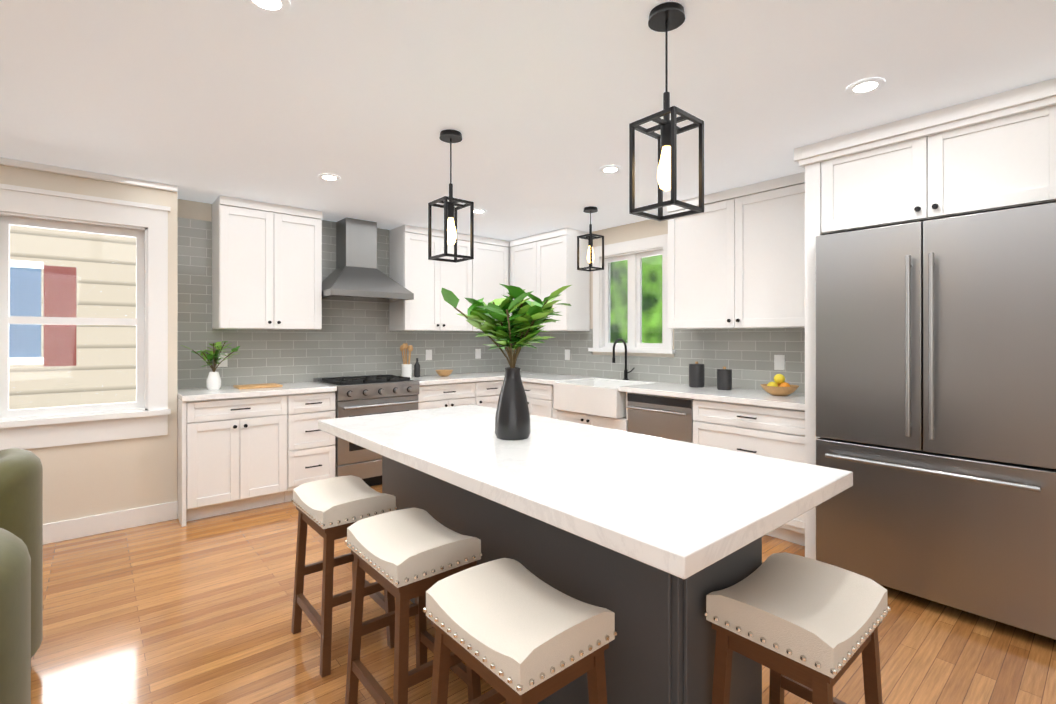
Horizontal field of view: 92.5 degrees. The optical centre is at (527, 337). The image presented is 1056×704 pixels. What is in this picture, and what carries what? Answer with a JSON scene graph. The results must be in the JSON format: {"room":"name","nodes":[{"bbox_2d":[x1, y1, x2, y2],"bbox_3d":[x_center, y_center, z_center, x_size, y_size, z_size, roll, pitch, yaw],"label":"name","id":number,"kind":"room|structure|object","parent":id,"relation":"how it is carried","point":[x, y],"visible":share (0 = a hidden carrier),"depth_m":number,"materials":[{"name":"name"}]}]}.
{"room":"kitchen","nodes":[
{"label":"kitchen","id":0,"kind":"room"},
{"bbox_2d":[0,165,177,523],"bbox_3d":[-4.712,0.109,1.981,5.500,2.440,0.140,0,0,-41],"label":"wall","id":1,"kind":"structure","parent":0,"point":[89,479],"depth_m":3.48,"materials":[{"name":"paint"}]},
{"bbox_2d":[0,183,170,449],"bbox_3d":[-3.031,-0.120,3.381,1.035,1.650,0.195,0,0,-41],"label":"window","id":2,"kind":"structure","parent":1,"relation":"in","point":[148,411],"depth_m":3.43,"materials":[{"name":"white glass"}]},
{"bbox_2d":[0,157,177,191],"bbox_3d":[-4.657,-1.088,1.918,5.500,0.045,0.028,0,0,-41],"label":"crown molding","id":3,"kind":"structure","parent":1,"relation":"attached to","point":[75,172],"depth_m":3.36,"materials":[{"name":"white wood"}]},
{"bbox_2d":[43,501,177,544],"bbox_3d":[-4.661,1.264,1.921,5.500,0.130,0.016,0,0,-41],"label":"baseboard","id":4,"kind":"structure","parent":1,"relation":"attached to","point":[64,530],"depth_m":3.44,"materials":[{"name":"white wood"}]},
{"bbox_2d":[178,199,477,388],"bbox_3d":[-1.466,0.111,5.110,3.780,2.440,0.400,0,0,-41],"label":"wall","id":5,"kind":"structure","parent":0,"point":[188,209],"depth_m":4.12,"materials":[{"name":"ceramic tile"},{"name":"paint"}]},
{"bbox_2d":[212,195,321,329],"bbox_3d":[-2.205,-0.588,4.303,0.779,1.037,0.368,0,0,-41],"label":"upper cabinet","id":6,"kind":"object","parent":5,"relation":"attached to","point":[266,266],"visible":1,"depth_m":4.15,"materials":[{"name":"white wood"}]},
{"bbox_2d":[177,217,513,388],"bbox_3d":[-1.502,-0.349,5.153,3.498,1.520,0.008,0,0,-41],"label":"wall tile","id":7,"kind":"structure","parent":5,"relation":"attached to","point":[353,338],"depth_m":4.74,"materials":[{"name":"grey tile"}]},
{"bbox_2d":[217,353,227,366],"bbox_3d":[-2.562,0.190,4.236,0.075,0.115,0.008,0,0,-41],"label":"electrical outlet","id":8,"kind":"object","parent":7,"relation":"attached to","point":[224,363],"visible":0.56,"depth_m":4.24,"materials":[{"name":"white plastic"}]},
{"bbox_2d":[426,350,431,359],"bbox_3d":[-1.079,0.191,5.503,0.075,0.115,0.008,0,0,-41],"label":"electrical outlet","id":9,"kind":"object","parent":7,"relation":"attached to","point":[428,354],"visible":1,"depth_m":5.50,"materials":[{"name":"white plastic"}]},
{"bbox_2d":[475,349,480,358],"bbox_3d":[-0.585,0.191,5.925,0.075,0.115,0.008,0,0,-41],"label":"electrical outlet","id":10,"kind":"object","parent":7,"relation":"attached to","point":[477,353],"visible":1,"depth_m":5.92,"materials":[{"name":"white plastic"}]},
{"bbox_2d":[322,218,413,302],"bbox_3d":[-1.554,-0.732,4.746,0.777,0.752,0.540,0,0,-41],"label":"range hood","id":11,"kind":"object","parent":5,"relation":"attached to","point":[356,274],"visible":0.83,"depth_m":4.71,"materials":[{"name":"silver metal"}]},
{"bbox_2d":[389,224,480,331],"bbox_3d":[-0.991,-0.588,5.359,0.862,1.036,0.340,0,0,-41],"label":"upper cabinet","id":12,"kind":"object","parent":5,"relation":"attached to","point":[410,267],"depth_m":5.16,"materials":[{"name":"white wood"}]},
{"bbox_2d":[481,236,508,331],"bbox_3d":[-0.548,-0.588,5.737,0.564,1.036,0.340,0,0,-41],"label":"upper cabinet","id":13,"kind":"object","parent":5,"relation":"attached to","point":[484,273],"depth_m":5.66,"materials":[{"name":"white wood"}]},
{"bbox_2d":[509,242,509,316],"bbox_3d":[-0.224,-0.587,6.013,0.414,1.036,0.340,0,0,-41],"label":"upper cabinet","id":14,"kind":"object","parent":5,"relation":"attached to","point":[509,242],"depth_m":5.83,"materials":[{"name":"white wood"}]},
{"bbox_2d":[0,0,1055,241],"bbox_3d":[-0.665,-1.162,0.047,9.140,0.100,9.140,0,0,-41],"label":"ceiling","id":15,"kind":"structure","parent":0,"point":[540,104],"depth_m":2.27,"materials":[{"name":"paint"}]},
{"bbox_2d":[244,0,290,14],"bbox_3d":[-0.858,-1.105,1.658,0.144,0.012,0.144,0,0,-41],"label":"recessed light","id":16,"kind":"object","parent":15,"relation":"in","point":[276,7],"visible":1,"depth_m":1.68,"materials":[{"name":"paint"}]},
{"bbox_2d":[318,173,339,180],"bbox_3d":[-1.373,-1.104,3.493,0.144,0.012,0.144,0,0,-41],"label":"recessed light","id":17,"kind":"object","parent":15,"relation":"in","point":[328,177],"visible":1,"depth_m":3.48,"materials":[{"name":"paint"}]},
{"bbox_2d":[428,129,473,262],"bbox_3d":[-0.420,-0.768,2.755,0.178,0.684,0.178,0,0,-41],"label":"pendant light","id":18,"kind":"object","parent":15,"relation":"hanging from","point":[450,136],"visible":1,"depth_m":2.74,"materials":[{"name":"black metal"}]},
{"bbox_2d":[474,209,486,213],"bbox_3d":[-0.435,-1.103,4.426,0.144,0.012,0.144,0,0,-41],"label":"recessed light","id":19,"kind":"object","parent":15,"relation":"in","point":[479,211],"visible":0.67,"depth_m":4.42,"materials":[{"name":"paint"}]},
{"bbox_2d":[577,206,603,271],"bbox_3d":[0.537,-0.845,4.336,0.163,0.530,0.163,0,0,-41],"label":"pendant light","id":20,"kind":"object","parent":15,"relation":"hanging from","point":[590,237],"visible":1,"depth_m":4.32,"materials":[{"name":"black metal"}]},
{"bbox_2d":[599,165,621,173],"bbox_3d":[0.543,-1.104,3.329,0.144,0.012,0.144,0,0,-41],"label":"recessed light","id":21,"kind":"object","parent":15,"relation":"in","point":[610,169],"visible":0.96,"depth_m":3.32,"materials":[{"name":"paint"}]},
{"bbox_2d":[629,2,703,220],"bbox_3d":[0.474,-0.768,1.731,0.178,0.684,0.178,0,0,-41],"label":"pendant light","id":22,"kind":"object","parent":15,"relation":"hanging from","point":[666,17],"visible":1,"depth_m":1.72,"materials":[{"name":"black metal"}]},
{"bbox_2d":[846,77,884,94],"bbox_3d":[1.488,-1.105,2.229,0.144,0.012,0.144,0,0,-41],"label":"recessed light","id":23,"kind":"object","parent":15,"relation":"in","point":[865,86],"visible":0.98,"depth_m":2.22,"materials":[{"name":"plastic"}]},
{"bbox_2d":[31,484,1055,703],"bbox_3d":[-0.665,1.378,0.046,9.140,0.100,9.140,0,0,-41],"label":"floor","id":24,"kind":"structure","parent":0,"point":[198,611],"depth_m":2.25,"materials":[{"name":"brown wood"}]},
{"bbox_2d":[0,528,30,703],"bbox_3d":[-1.498,0.894,0.886,0.895,0.868,0.885,0,0,-41],"label":"armchair","id":25,"kind":"object","parent":24,"relation":"on","point":[15,622],"visible":1,"depth_m":1.09,"materials":[{"name":"fabric"}]},
{"bbox_2d":[0,448,42,657],"bbox_3d":[-2.316,0.895,1.766,0.895,0.868,0.885,0,0,-41],"label":"armchair","id":26,"kind":"object","parent":24,"relation":"on","point":[21,493],"visible":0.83,"depth_m":1.94,"materials":[{"name":"fabric"}]},
{"bbox_2d":[177,391,334,526],"bbox_3d":[-2.209,0.890,4.117,1.075,0.880,0.644,0,0,-41],"label":"base cabinet","id":27,"kind":"object","parent":24,"relation":"on","point":[239,454],"visible":0.96,"depth_m":3.83,"materials":[{"name":"white wood"}]},
{"bbox_2d":[177,382,336,401],"bbox_3d":[-2.212,0.430,4.120,1.075,0.039,0.635,0,0,-41],"label":"countertop","id":28,"kind":"structure","parent":27,"relation":"on","point":[225,392],"depth_m":3.90,"materials":[{"name":"white stone"}]},
{"bbox_2d":[181,341,239,389],"bbox_3d":[-2.487,0.219,3.967,0.381,0.382,0.386,0,0,-41],"label":"vase","id":29,"kind":"object","parent":28,"relation":"on","point":[213,381],"visible":1,"depth_m":3.96,"materials":[{"name":"white ceramic"}]},
{"bbox_2d":[233,383,282,388],"bbox_3d":[-2.225,0.401,4.165,0.320,0.018,0.230,0,0,-41],"label":"cutting board","id":30,"kind":"object","parent":28,"relation":"on","point":[255,386],"visible":1,"depth_m":4.12,"materials":[{"name":"brown wood"}]},
{"bbox_2d":[291,475,396,677],"bbox_3d":[-0.816,0.998,2.232,0.318,0.666,0.415,0,0,-41],"label":"stool","id":31,"kind":"object","parent":24,"relation":"on","point":[330,510],"visible":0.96,"depth_m":2.14,"materials":[{"name":"brown wood"}]},
{"bbox_2d":[313,374,418,485],"bbox_3d":[-1.491,0.853,4.692,0.756,0.955,0.693,0,0,-41],"label":"range","id":32,"kind":"object","parent":24,"relation":"on","point":[360,395],"visible":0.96,"depth_m":4.42,"materials":[{"name":"silver metal"}]},
{"bbox_2d":[345,507,482,703],"bbox_3d":[-0.406,0.997,1.767,0.318,0.666,0.415,0,0,-41],"label":"stool","id":33,"kind":"object","parent":24,"relation":"on","point":[403,557],"visible":1,"depth_m":1.70,"materials":[{"name":"beige leather"}]},
{"bbox_2d":[417,380,503,409],"bbox_3d":[-0.594,0.891,5.497,1.646,0.880,0.644,0,0,-41],"label":"base cabinet","id":34,"kind":"object","parent":24,"relation":"on","point":[483,393],"visible":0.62,"depth_m":5.05,"materials":[{"name":"white wood"}]},
{"bbox_2d":[410,372,500,384],"bbox_3d":[-0.838,0.430,5.294,1.011,0.039,0.637,0,0,-41],"label":"countertop","id":35,"kind":"structure","parent":34,"relation":"on","point":[480,376],"depth_m":5.18,"materials":[{"name":"white stone"}]},
{"bbox_2d":[400,343,412,377],"bbox_3d":[-1.227,0.234,5.130,0.132,0.353,0.104,0,0,-41],"label":"utensil crock","id":36,"kind":"object","parent":35,"relation":"on","point":[406,369],"visible":0.98,"depth_m":5.10,"materials":[{"name":"white ceramic"}]},
{"bbox_2d":[414,358,419,376],"bbox_3d":[-1.151,0.312,5.248,0.062,0.197,0.060,0,0,-41],"label":"bottle","id":37,"kind":"object","parent":35,"relation":"on","point":[417,369],"visible":1,"depth_m":5.22,"materials":[{"name":"black glass"}]},
{"bbox_2d":[435,370,452,375],"bbox_3d":[-0.887,0.378,5.355,0.190,0.065,0.187,0,0,-41],"label":"bowl","id":38,"kind":"object","parent":35,"relation":"on","point":[444,372],"visible":1,"depth_m":5.30,"materials":[{"name":"brown wood"}]},
{"bbox_2d":[493,371,804,418],"bbox_3d":[0.768,0.543,4.659,0.667,0.265,3.688,0,0,-41],"label":"countertop","id":39,"kind":"structure","parent":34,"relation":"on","point":[601,396],"depth_m":4.28,"materials":[{"name":"white stone"}]},
{"bbox_2d":[612,338,634,379],"bbox_3d":[0.906,0.210,4.798,0.223,0.400,0.132,0,0,-41],"label":"faucet","id":40,"kind":"object","parent":39,"relation":"on","point":[626,372],"visible":1,"depth_m":4.86,"materials":[{"name":"black metal"}]},
{"bbox_2d":[689,362,704,387],"bbox_3d":[1.398,0.305,4.190,0.124,0.210,0.122,0,0,-41],"label":"canister","id":41,"kind":"object","parent":39,"relation":"on","point":[696,375],"visible":1,"depth_m":4.14,"materials":[{"name":"black ceramic"}]},
{"bbox_2d":[717,367,731,389],"bbox_3d":[1.544,0.320,3.973,0.110,0.180,0.108,0,0,-41],"label":"canister","id":42,"kind":"object","parent":39,"relation":"on","point":[724,378],"visible":1,"depth_m":3.93,"materials":[{"name":"black ceramic"}]},
{"bbox_2d":[760,374,798,395],"bbox_3d":[1.783,0.334,3.585,0.250,0.152,0.250,0,0,-41],"label":"fruit bowl","id":43,"kind":"object","parent":39,"relation":"on","point":[779,386],"visible":1,"depth_m":3.54,"materials":[{"name":"brown wood"}]},
{"bbox_2d":[423,558,616,703],"bbox_3d":[-0.030,0.997,1.312,0.318,0.666,0.415,0,0,-41],"label":"stool","id":44,"kind":"object","parent":24,"relation":"on","point":[510,631],"visible":1,"depth_m":1.24,"materials":[{"name":"beige leather"}]},
{"bbox_2d":[522,381,601,426],"bbox_3d":[0.241,0.891,5.321,0.610,0.880,0.812,0,0,-41],"label":"base cabinet","id":45,"kind":"object","parent":24,"relation":"on","point":[540,398],"depth_m":4.91,"materials":[{"name":"white wood"}]},
{"bbox_2d":[382,456,761,703],"bbox_3d":[-0.015,0.892,2.147,0.482,0.875,1.814,0,0,-41],"label":"kitchen island","id":46,"kind":"object","parent":24,"relation":"on","point":[662,651],"depth_m":1.48,"materials":[{"name":"grey wood"}]},
{"bbox_2d":[318,404,852,583],"bbox_3d":[-0.024,0.431,2.021,0.920,0.045,2.050,0,0,-41],"label":"island countertop","id":47,"kind":"structure","parent":46,"relation":"on","point":[678,509],"depth_m":1.47,"materials":[{"name":"white stone"}]},
{"bbox_2d":[441,284,570,439],"bbox_3d":[-0.020,0.103,2.068,0.605,0.611,0.565,0,0,-41],"label":"vase","id":48,"kind":"object","parent":47,"relation":"on","point":[517,329],"visible":1,"depth_m":2.02,"materials":[{"name":"green plant"}]},
{"bbox_2d":[626,392,693,442],"bbox_3d":[1.222,0.891,4.130,0.645,0.878,0.598,0,0,-41],"label":"dishwasher","id":49,"kind":"object","parent":24,"relation":"on","point":[668,417],"visible":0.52,"depth_m":3.92,"materials":[{"name":"silver metal"}]},
{"bbox_2d":[693,399,804,545],"bbox_3d":[1.701,0.890,3.586,0.644,0.880,0.844,0,0,-41],"label":"base cabinet","id":50,"kind":"object","parent":24,"relation":"on","point":[775,432],"visible":0.33,"depth_m":3.36,"materials":[{"name":"white wood"}]},
{"bbox_2d":[704,552,890,703],"bbox_3d":[0.726,0.997,1.359,0.415,0.666,0.318,0,0,-41],"label":"stool","id":51,"kind":"object","parent":24,"relation":"on","point":[805,628],"visible":1,"depth_m":1.30,"materials":[{"name":"beige leather"}]},
{"bbox_2d":[794,78,1055,559],"bbox_3d":[2.259,0.111,2.786,0.835,2.437,1.183,0,0,-41],"label":"tall cabinet","id":52,"kind":"object","parent":24,"relation":"on","point":[995,152],"visible":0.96,"depth_m":2.53,"materials":[{"name":"white wood"}]},
{"bbox_2d":[816,202,1055,639],"bbox_3d":[2.226,0.379,2.724,0.926,1.900,0.965,0,0,-41],"label":"fridge","id":53,"kind":"object","parent":24,"relation":"on","point":[936,386],"visible":0.96,"depth_m":2.39,"materials":[{"name":"silver metal"}]},
{"bbox_2d":[551,219,793,392],"bbox_3d":[1.450,0.110,4.498,0.140,2.440,4.840,0,0,-41],"label":"wall","id":54,"kind":"structure","parent":0,"point":[636,230],"depth_m":4.94,"materials":[{"name":"paint"}]},
{"bbox_2d":[510,228,589,330],"bbox_3d":[0.211,-0.588,5.542,0.368,1.037,0.918,0,0,-41],"label":"upper cabinet","id":55,"kind":"object","parent":54,"relation":"attached to","point":[543,266],"visible":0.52,"depth_m":5.26,"materials":[{"name":"white wood"}]},
{"bbox_2d":[588,234,674,353],"bbox_3d":[1.030,-0.397,4.948,0.195,1.085,1.010,0,0,-41],"label":"window","id":56,"kind":"structure","parent":54,"relation":"in","point":[634,252],"depth_m":4.94,"materials":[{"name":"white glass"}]},
{"bbox_2d":[515,328,804,392],"bbox_3d":[1.020,0.161,4.887,0.008,0.500,3.671,0,0,-41],"label":"wall tile","id":57,"kind":"structure","parent":54,"relation":"attached to","point":[746,356],"depth_m":4.38,"materials":[{"name":"grey tile"}]},
{"bbox_2d":[565,349,569,359],"bbox_3d":[0.433,0.191,5.562,0.008,0.115,0.075,0,0,-41],"label":"electrical outlet","id":58,"kind":"object","parent":57,"relation":"attached to","point":[567,354],"visible":1,"depth_m":5.56,"materials":[{"name":"white plastic"}]},
{"bbox_2d":[774,355,784,369],"bbox_3d":[1.907,0.190,3.836,0.008,0.115,0.075,0,0,-41],"label":"electrical outlet","id":59,"kind":"object","parent":57,"relation":"attached to","point":[779,362],"visible":1,"depth_m":3.83,"materials":[{"name":"white plastic"}]},
{"bbox_2d":[667,172,804,328],"bbox_3d":[1.678,-0.589,3.826,0.368,1.037,1.238,0,0,-41],"label":"upper cabinet","id":60,"kind":"object","parent":54,"relation":"attached to","point":[736,258],"visible":0.67,"depth_m":3.71,"materials":[{"name":"white wood"}]},
{"label":"outside","id":61,"kind":"structure","parent":0,"visible":0},
{"bbox_2d":[9,225,135,409],"bbox_3d":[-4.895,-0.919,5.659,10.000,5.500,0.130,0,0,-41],"label":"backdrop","id":62,"kind":"structure","parent":61,"point":[67,286],"depth_m":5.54,"materials":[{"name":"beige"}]},
{"bbox_2d":[610,255,661,342],"bbox_3d":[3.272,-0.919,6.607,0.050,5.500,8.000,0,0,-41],"label":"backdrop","id":63,"kind":"structure","parent":61,"point":[656,288],"depth_m":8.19,"materials":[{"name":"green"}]}
]}

